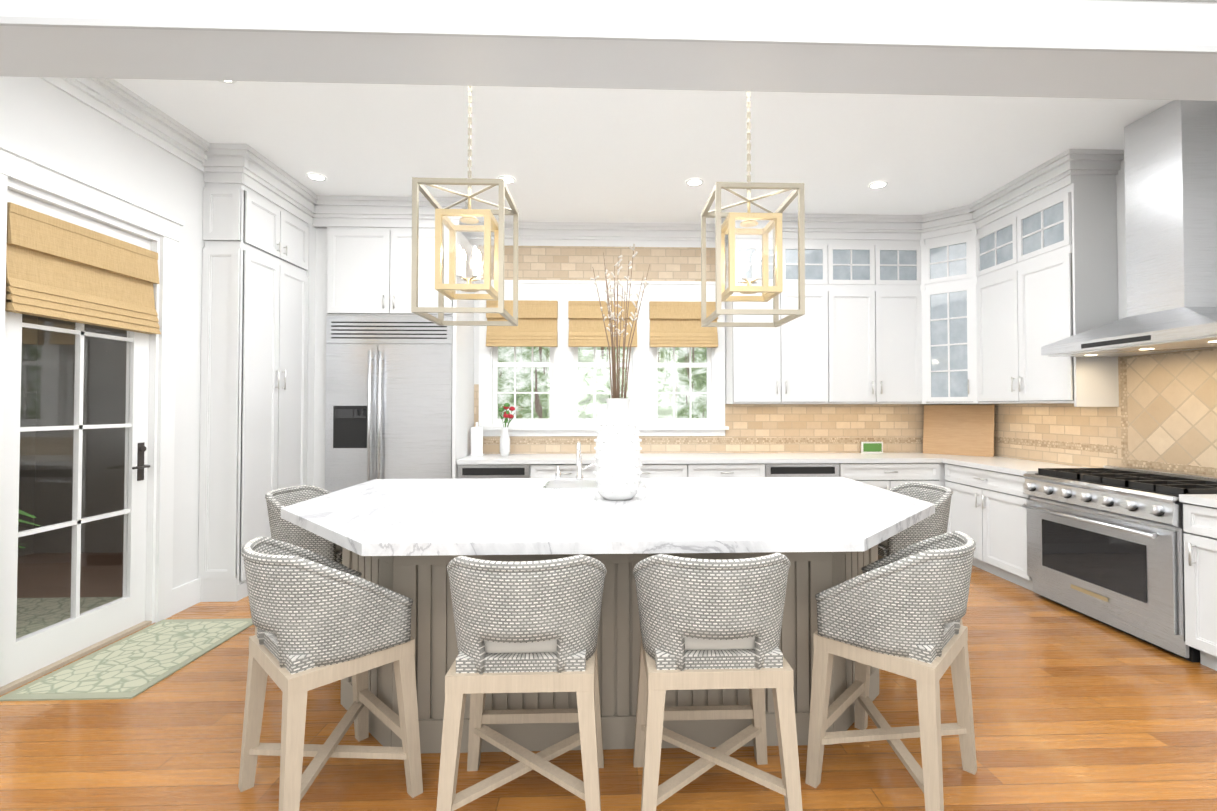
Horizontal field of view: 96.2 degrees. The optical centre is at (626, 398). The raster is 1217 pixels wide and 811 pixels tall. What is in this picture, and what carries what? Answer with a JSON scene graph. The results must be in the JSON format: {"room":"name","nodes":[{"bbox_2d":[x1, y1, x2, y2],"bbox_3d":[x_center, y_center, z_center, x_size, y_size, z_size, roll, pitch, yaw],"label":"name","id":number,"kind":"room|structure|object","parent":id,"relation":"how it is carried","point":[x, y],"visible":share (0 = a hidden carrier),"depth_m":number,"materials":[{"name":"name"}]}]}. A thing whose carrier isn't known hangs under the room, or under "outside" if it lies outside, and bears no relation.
{"room":"kitchen","nodes":[
{"label":"kitchen","id":0,"kind":"room"},
{"bbox_2d":[18,509,40,547],"bbox_3d":[-3.767,0.970,2.938,1.007,0.922,0.894,0,-1,-2],"label":"plant","id":1,"kind":"object","parent":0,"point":[22,513],"depth_m":3.10,"materials":[{"name":"green plant"}]},
{"bbox_2d":[0,76,204,588],"bbox_3d":[-3.078,-0.214,1.835,0.150,3.280,7.700,0,-1,-2],"label":"wall","id":2,"kind":"structure","parent":0,"point":[46,120],"depth_m":3.56,"materials":[{"name":"paint"}]},
{"bbox_2d":[0,189,150,686],"bbox_3d":[-3.080,0.198,3.094,0.103,2.456,0.886,0,-1,-2],"label":"door","id":3,"kind":"structure","parent":2,"relation":"attached to","point":[32,652],"depth_m":3.07,"materials":[{"name":"paint"}]},
{"bbox_2d":[5,202,160,333],"bbox_3d":[-3.046,-0.687,3.110,0.075,0.530,0.880,0,-1,-2],"label":"door blind","id":4,"kind":"object","parent":2,"relation":"attached to","point":[58,269],"visible":0.9,"depth_m":3.01,"materials":[{"name":"beige fabric"}]},
{"bbox_2d":[0,565,1216,810],"bbox_3d":[0.355,1.458,1.925,7.020,0.060,7.700,0,-1,-2],"label":"floor","id":5,"kind":"structure","parent":0,"point":[1074,709],"depth_m":2.22,"materials":[{"name":"brown wood"}]},
{"bbox_2d":[0,618,252,700],"bbox_3d":[-2.702,1.443,3.090,0.630,0.010,0.980,0,-1,-2],"label":"mat","id":6,"kind":"object","parent":5,"relation":"on","point":[136,664],"visible":0.92,"depth_m":2.96,"materials":[{"name":"green fabric"}]},
{"bbox_2d":[198,167,309,601],"bbox_3d":[-2.950,-0.083,4.382,0.277,3.104,0.887,0,-1,-2],"label":"tall cabinet","id":7,"kind":"object","parent":5,"relation":"on","point":[255,396],"depth_m":4.02,"materials":[{"name":"white wood"}]},
{"bbox_2d":[255,485,341,634],"bbox_3d":[-1.793,0.989,3.160,0.498,0.920,0.548,0,-1,-2],"label":"stool","id":8,"kind":"object","parent":5,"relation":"on","point":[281,529],"visible":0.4,"depth_m":2.93,"materials":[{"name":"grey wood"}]},
{"bbox_2d":[310,215,326,488],"bbox_3d":[-2.977,-0.070,5.149,0.277,3.104,0.772,0,-1,-2],"label":"panel","id":9,"kind":"object","parent":5,"relation":"on","point":[318,343],"depth_m":4.94,"materials":[{"name":"white wood"}]},
{"bbox_2d":[238,536,422,810],"bbox_3d":[-1.100,0.969,1.981,0.548,0.920,0.498,-1,-1,43],"label":"stool","id":10,"kind":"object","parent":5,"relation":"on","point":[318,620],"visible":1,"depth_m":1.83,"materials":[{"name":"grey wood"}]},
{"bbox_2d":[325,316,452,491],"bbox_3d":[-2.154,0.373,5.195,1.126,2.220,0.708,0,-1,-2],"label":"refrigerator","id":11,"kind":"object","parent":5,"relation":"on","point":[388,413],"visible":0.67,"depth_m":4.92,"materials":[{"name":"silver metal"}]},
{"bbox_2d":[454,463,529,478],"bbox_3d":[-1.223,1.045,5.263,0.658,0.879,0.629,0,-1,-2],"label":"dishwasher","id":12,"kind":"object","parent":5,"relation":"on","point":[461,470],"depth_m":4.95,"materials":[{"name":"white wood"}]},
{"bbox_2d":[436,554,606,810],"bbox_3d":[-0.344,0.967,1.901,0.548,0.920,0.498,0,-1,-2],"label":"stool","id":13,"kind":"object","parent":5,"relation":"on","point":[526,626],"visible":1,"depth_m":1.73,"materials":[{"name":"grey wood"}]},
{"bbox_2d":[530,463,595,477],"bbox_3d":[-0.552,1.045,5.286,0.683,0.879,0.629,0,-1,-2],"label":"base cabinet","id":14,"kind":"object","parent":5,"relation":"on","point":[537,470],"depth_m":4.98,"materials":[{"name":"white wood"}]},
{"bbox_2d":[341,553,878,753],"bbox_3d":[-0.070,1.008,2.929,2.582,0.874,1.392,0,-1,-2],"label":"kitchen island","id":15,"kind":"object","parent":5,"relation":"on","point":[424,580],"depth_m":2.24,"materials":[{"name":"wood"}]},
{"bbox_2d":[281,477,934,556],"bbox_3d":[-0.065,0.545,2.807,3.148,0.045,1.740,0,-1,-2],"label":"island countertop","id":16,"kind":"structure","parent":15,"relation":"on","point":[557,516],"depth_m":2.38,"materials":[{"name":"white stone"}]},
{"bbox_2d":[590,244,649,500],"bbox_3d":[-0.038,-0.126,2.839,0.304,1.297,0.355,0,-1,-2],"label":"vase","id":17,"kind":"object","parent":16,"relation":"on","point":[617,463],"visible":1,"depth_m":2.78,"materials":[{"name":"white ceramic"}]},
{"bbox_2d":[640,463,689,477],"bbox_3d":[0.138,1.045,5.310,0.820,0.879,0.629,0,-1,-2],"label":"base cabinet","id":18,"kind":"object","parent":5,"relation":"on","point":[649,470],"depth_m":5.02,"materials":[{"name":"white wood"}]},
{"bbox_2d":[633,553,802,810],"bbox_3d":[0.295,0.968,1.923,0.548,0.920,0.498,0,-1,-2],"label":"stool","id":19,"kind":"object","parent":5,"relation":"on","point":[709,624],"visible":1,"depth_m":1.75,"materials":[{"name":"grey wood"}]},
{"bbox_2d":[690,463,765,477],"bbox_3d":[0.878,1.046,5.336,0.783,0.879,0.629,0,-1,-2],"label":"base cabinet","id":20,"kind":"object","parent":5,"relation":"on","point":[697,470],"depth_m":5.04,"materials":[{"name":"white wood"}]},
{"bbox_2d":[766,463,849,478],"bbox_3d":[1.648,1.046,5.362,0.759,0.879,0.629,0,-1,-2],"label":"dishwasher","id":21,"kind":"object","parent":5,"relation":"on","point":[772,469],"depth_m":5.05,"materials":[{"name":"silver metal"}]},
{"bbox_2d":[805,531,976,810],"bbox_3d":[1.023,0.970,2.055,0.498,0.920,0.548,-1,-1,43],"label":"stool","id":22,"kind":"object","parent":5,"relation":"on","point":[901,612],"visible":1,"depth_m":1.89,"materials":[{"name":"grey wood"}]},
{"bbox_2d":[850,463,941,489],"bbox_3d":[2.439,1.047,5.390,0.950,0.879,0.629,0,-1,-2],"label":"base cabinet","id":23,"kind":"object","parent":5,"relation":"on","point":[887,476],"depth_m":5.09,"materials":[{"name":"white wood"}]},
{"bbox_2d":[878,482,962,624],"bbox_3d":[1.663,0.991,3.280,0.498,0.920,0.548,0,-1,-2],"label":"stool","id":24,"kind":"object","parent":5,"relation":"on","point":[936,523],"visible":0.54,"depth_m":3.05,"materials":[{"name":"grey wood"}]},
{"bbox_2d":[942,463,1032,590],"bbox_3d":[3.298,1.033,4.580,0.647,0.879,1.021,0,-1,-2],"label":"base cabinet","id":25,"kind":"object","parent":5,"relation":"on","point":[986,506],"depth_m":4.47,"materials":[{"name":"white wood"}]},
{"bbox_2d":[458,453,1005,462],"bbox_3d":[1.021,0.586,5.342,5.147,0.041,0.642,0,-1,-2],"label":"countertop","id":26,"kind":"structure","parent":25,"relation":"on","point":[673,457],"depth_m":5.08,"materials":[{"name":"white stone"}]},
{"bbox_2d":[469,422,483,455],"bbox_3d":[-1.475,0.400,5.362,0.140,0.330,0.138,0,-1,-2],"label":"paper towel","id":27,"kind":"object","parent":26,"relation":"on","point":[476,440],"visible":1,"depth_m":5.31,"materials":[{"name":"white paper"}]},
{"bbox_2d":[498,403,515,455],"bbox_3d":[-1.174,0.306,5.341,0.168,0.518,0.131,0,-1,-2],"label":"flower vase","id":28,"kind":"object","parent":26,"relation":"on","point":[504,444],"visible":1,"depth_m":5.31,"materials":[{"name":"white ceramic"}]},
{"bbox_2d":[861,442,882,452],"bbox_3d":[2.528,0.510,5.628,0.220,0.119,0.023,0,-1,-2],"label":"sign","id":29,"kind":"object","parent":26,"relation":"on","point":[871,447],"visible":1,"depth_m":5.62,"materials":[{"name":"green ceramic"}]},
{"bbox_2d":[923,405,994,456],"bbox_3d":[3.312,0.318,5.468,0.615,0.499,0.085,-1,-1,43],"label":"cutting board","id":30,"kind":"object","parent":26,"relation":"on","point":[967,430],"visible":0.93,"depth_m":5.45,"materials":[{"name":"brown wood"}]},
{"bbox_2d":[942,459,1085,474],"bbox_3d":[3.291,0.573,4.588,0.662,0.041,1.021,0,-1,-2],"label":"countertop","id":31,"kind":"structure","parent":25,"relation":"on","point":[1007,466],"depth_m":4.54,"materials":[{"name":"white stone"}]},
{"bbox_2d":[1022,466,1216,661],"bbox_3d":[3.269,0.975,3.526,0.725,0.960,1.072,0,-1,-2],"label":"range","id":32,"kind":"object","parent":5,"relation":"on","point":[1105,544],"visible":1,"depth_m":3.37,"materials":[{"name":"silver metal"}]},
{"bbox_2d":[1179,499,1216,670],"bbox_3d":[3.361,0.999,2.559,0.662,0.879,0.852,0,-1,-2],"label":"base cabinet","id":33,"kind":"object","parent":5,"relation":"on","point":[1199,519],"depth_m":2.90,"materials":[{"name":"white wood"}]},
{"bbox_2d":[1179,495,1216,506],"bbox_3d":[3.361,0.539,2.569,0.662,0.041,0.847,0,-1,-2],"label":"countertop","id":34,"kind":"structure","parent":33,"relation":"on","point":[1193,498],"depth_m":2.89,"materials":[{"name":"white stone"}]},
{"bbox_2d":[0,0,1216,100],"bbox_3d":[0.353,-1.540,2.031,6.720,0.622,0.330,0,-1,-2],"label":"header beam","id":35,"kind":"structure","parent":0,"point":[1138,49],"depth_m":1.94,"materials":[{"name":"paint"}]},
{"bbox_2d":[114,79,1172,223],"bbox_3d":[0.355,-1.882,1.982,7.020,0.060,7.700,0,-1,-2],"label":"ceiling","id":36,"kind":"structure","parent":0,"point":[601,155],"depth_m":3.85,"materials":[{"name":"paint"}]},
{"bbox_2d":[219,81,236,83],"bbox_3d":[-2.295,-1.825,3.090,0.148,0.009,0.148,-1,-1,43],"label":"recessed light","id":37,"kind":"object","parent":36,"relation":"in","point":[228,82],"depth_m":3.15,"materials":[{"name":"paint"}]},
{"bbox_2d":[306,173,326,180],"bbox_3d":[-2.533,-1.802,4.453,0.148,0.009,0.148,-1,-1,43],"label":"recessed light","id":38,"kind":"object","parent":36,"relation":"in","point":[313,176],"depth_m":4.45,"materials":[{"name":"paint"}]},
{"bbox_2d":[411,86,518,325],"bbox_3d":[-0.816,-1.120,2.829,0.434,1.429,0.434,0,-1,-2],"label":"pendant light","id":39,"kind":"object","parent":36,"relation":"hanging from","point":[486,228],"visible":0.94,"depth_m":2.71,"materials":[{"name":"beige"}]},
{"bbox_2d":[497,176,515,183],"bbox_3d":[-0.993,-1.801,4.506,0.148,0.009,0.148,-1,-1,43],"label":"recessed light","id":40,"kind":"object","parent":36,"relation":"in","point":[508,179],"depth_m":4.49,"materials":[{"name":"paint"}]},
{"bbox_2d":[686,178,703,186],"bbox_3d":[0.566,-1.800,4.560,0.148,0.009,0.148,0,-1,-11],"label":"recessed light","id":41,"kind":"object","parent":36,"relation":"in","point":[693,182],"depth_m":4.56,"materials":[{"name":"paint"}]},
{"bbox_2d":[701,91,804,326],"bbox_3d":[0.643,-1.119,2.880,0.434,1.429,0.434,0,-1,-2],"label":"pendant light","id":42,"kind":"object","parent":36,"relation":"hanging from","point":[731,231],"visible":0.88,"depth_m":2.76,"materials":[{"name":"beige"}]},
{"bbox_2d":[869,181,887,188],"bbox_3d":[2.125,-1.799,4.614,0.148,0.009,0.148,0,-1,-11],"label":"recessed light","id":43,"kind":"object","parent":36,"relation":"in","point":[880,184],"depth_m":4.61,"materials":[{"name":"paint"}]},
{"bbox_2d":[459,224,922,453],"bbox_3d":[0.224,-0.148,5.726,6.720,3.280,0.150,0,-1,-2],"label":"wall","id":44,"kind":"structure","parent":0,"point":[476,302],"depth_m":5.60,"materials":[{"name":"paint"}]},
{"bbox_2d":[0,77,728,695],"bbox_3d":[0.277,-0.211,2.026,6.870,3.280,7.550,0,-1,-2],"label":"trim","id":45,"kind":"structure","parent":44,"relation":"attached to","point":[116,101],"depth_m":3.65,"materials":[{"name":"paint"}]},
{"bbox_2d":[322,215,473,326],"bbox_3d":[-2.156,-1.180,5.259,1.136,0.880,0.647,0,-1,-2],"label":"upper cabinet","id":46,"kind":"object","parent":44,"relation":"attached to","point":[367,259],"depth_m":4.94,"materials":[{"name":"white wood"}]},
{"bbox_2d":[493,347,553,424],"bbox_3d":[-1.073,-0.347,5.675,0.629,1.247,0.052,0,-1,-2],"label":"window","id":47,"kind":"structure","parent":44,"relation":"in","point":[496,421],"depth_m":5.66,"materials":[{"name":"paint"}]},
{"bbox_2d":[486,300,717,347],"bbox_3d":[-0.246,-0.759,5.580,2.364,0.467,0.075,0,-1,-2],"label":"window blinds","id":48,"kind":"object","parent":44,"relation":"attached to","point":[675,323],"visible":0.98,"depth_m":5.57,"materials":[{"name":"beige fabric"}]},
{"bbox_2d":[573,347,631,424],"bbox_3d":[-0.249,-0.346,5.704,0.613,1.247,0.052,0,-1,-2],"label":"window","id":49,"kind":"structure","parent":44,"relation":"in","point":[595,420],"depth_m":5.68,"materials":[{"name":"paint"}]},
{"bbox_2d":[654,347,711,424],"bbox_3d":[0.580,-0.346,5.733,0.612,1.247,0.052,0,-1,-2],"label":"window","id":50,"kind":"structure","parent":44,"relation":"in","point":[708,420],"depth_m":5.72,"materials":[{"name":"paint"}]},
{"bbox_2d":[474,245,965,453],"bbox_3d":[1.011,-0.500,5.679,5.150,2.138,0.010,0,-1,-2],"label":"tile backsplash","id":51,"kind":"structure","parent":44,"relation":"attached to","point":[753,428],"depth_m":5.67,"materials":[{"name":"tile"}]},
{"bbox_2d":[725,227,821,403],"bbox_3d":[1.534,-0.789,5.520,1.004,1.696,0.369,0,-1,-2],"label":"upper cabinet","id":52,"kind":"object","parent":44,"relation":"attached to","point":[782,364],"depth_m":5.36,"materials":[{"name":"white wood"}]},
{"bbox_2d":[822,227,917,403],"bbox_3d":[2.450,-0.788,5.536,1.064,1.696,0.401,0,-1,-2],"label":"upper cabinet","id":53,"kind":"object","parent":44,"relation":"attached to","point":[870,274],"depth_m":5.40,"materials":[{"name":"white wood"}]},
{"bbox_2d":[918,219,973,403],"bbox_3d":[3.231,-0.791,5.400,0.726,1.696,0.726,0,-1,-2],"label":"upper cabinet","id":54,"kind":"object","parent":44,"relation":"attached to","point":[945,246],"depth_m":5.27,"materials":[{"name":"white wood"}]},
{"bbox_2d":[999,160,1126,467],"bbox_3d":[3.788,-0.210,2.073,0.150,3.280,7.700,0,-1,-2],"label":"wall","id":55,"kind":"structure","parent":0,"point":[1120,177],"depth_m":4.02,"materials":[{"name":"paint"}]},
{"bbox_2d":[974,171,1118,406],"bbox_3d":[3.422,-0.804,4.602,0.401,1.696,1.120,0,-1,-2],"label":"upper cabinet","id":56,"kind":"object","parent":55,"relation":"attached to","point":[984,299],"depth_m":4.29,"materials":[{"name":"white wood"}]},
{"bbox_2d":[966,348,1216,477],"bbox_3d":[3.640,0.101,3.949,0.014,0.878,3.570,0,-1,-2],"label":"tile backsplash","id":57,"kind":"structure","parent":55,"relation":"attached to","point":[1162,417],"depth_m":3.88,"materials":[{"name":"tile"}]},
{"bbox_2d":[1041,100,1216,356],"bbox_3d":[3.363,-1.066,3.455,0.599,1.515,1.162,0,-1,-2],"label":"range hood","id":58,"kind":"object","parent":55,"relation":"attached to","point":[1170,154],"visible":0.98,"depth_m":3.36,"materials":[{"name":"silver metal"}]},
{"label":"outside","id":59,"kind":"structure","parent":0,"visible":0},
{"bbox_2d":[16,314,126,638],"bbox_3d":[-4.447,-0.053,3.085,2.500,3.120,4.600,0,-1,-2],"label":"glass pane","id":60,"kind":"structure","parent":59,"point":[36,574],"depth_m":5.24,"materials":[{"name":"clear glass"}]},
{"bbox_2d":[498,347,706,417],"bbox_3d":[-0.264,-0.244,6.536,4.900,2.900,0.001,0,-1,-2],"label":"window panes","id":61,"kind":"structure","parent":59,"point":[583,409],"depth_m":6.53,"materials":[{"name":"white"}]}
]}

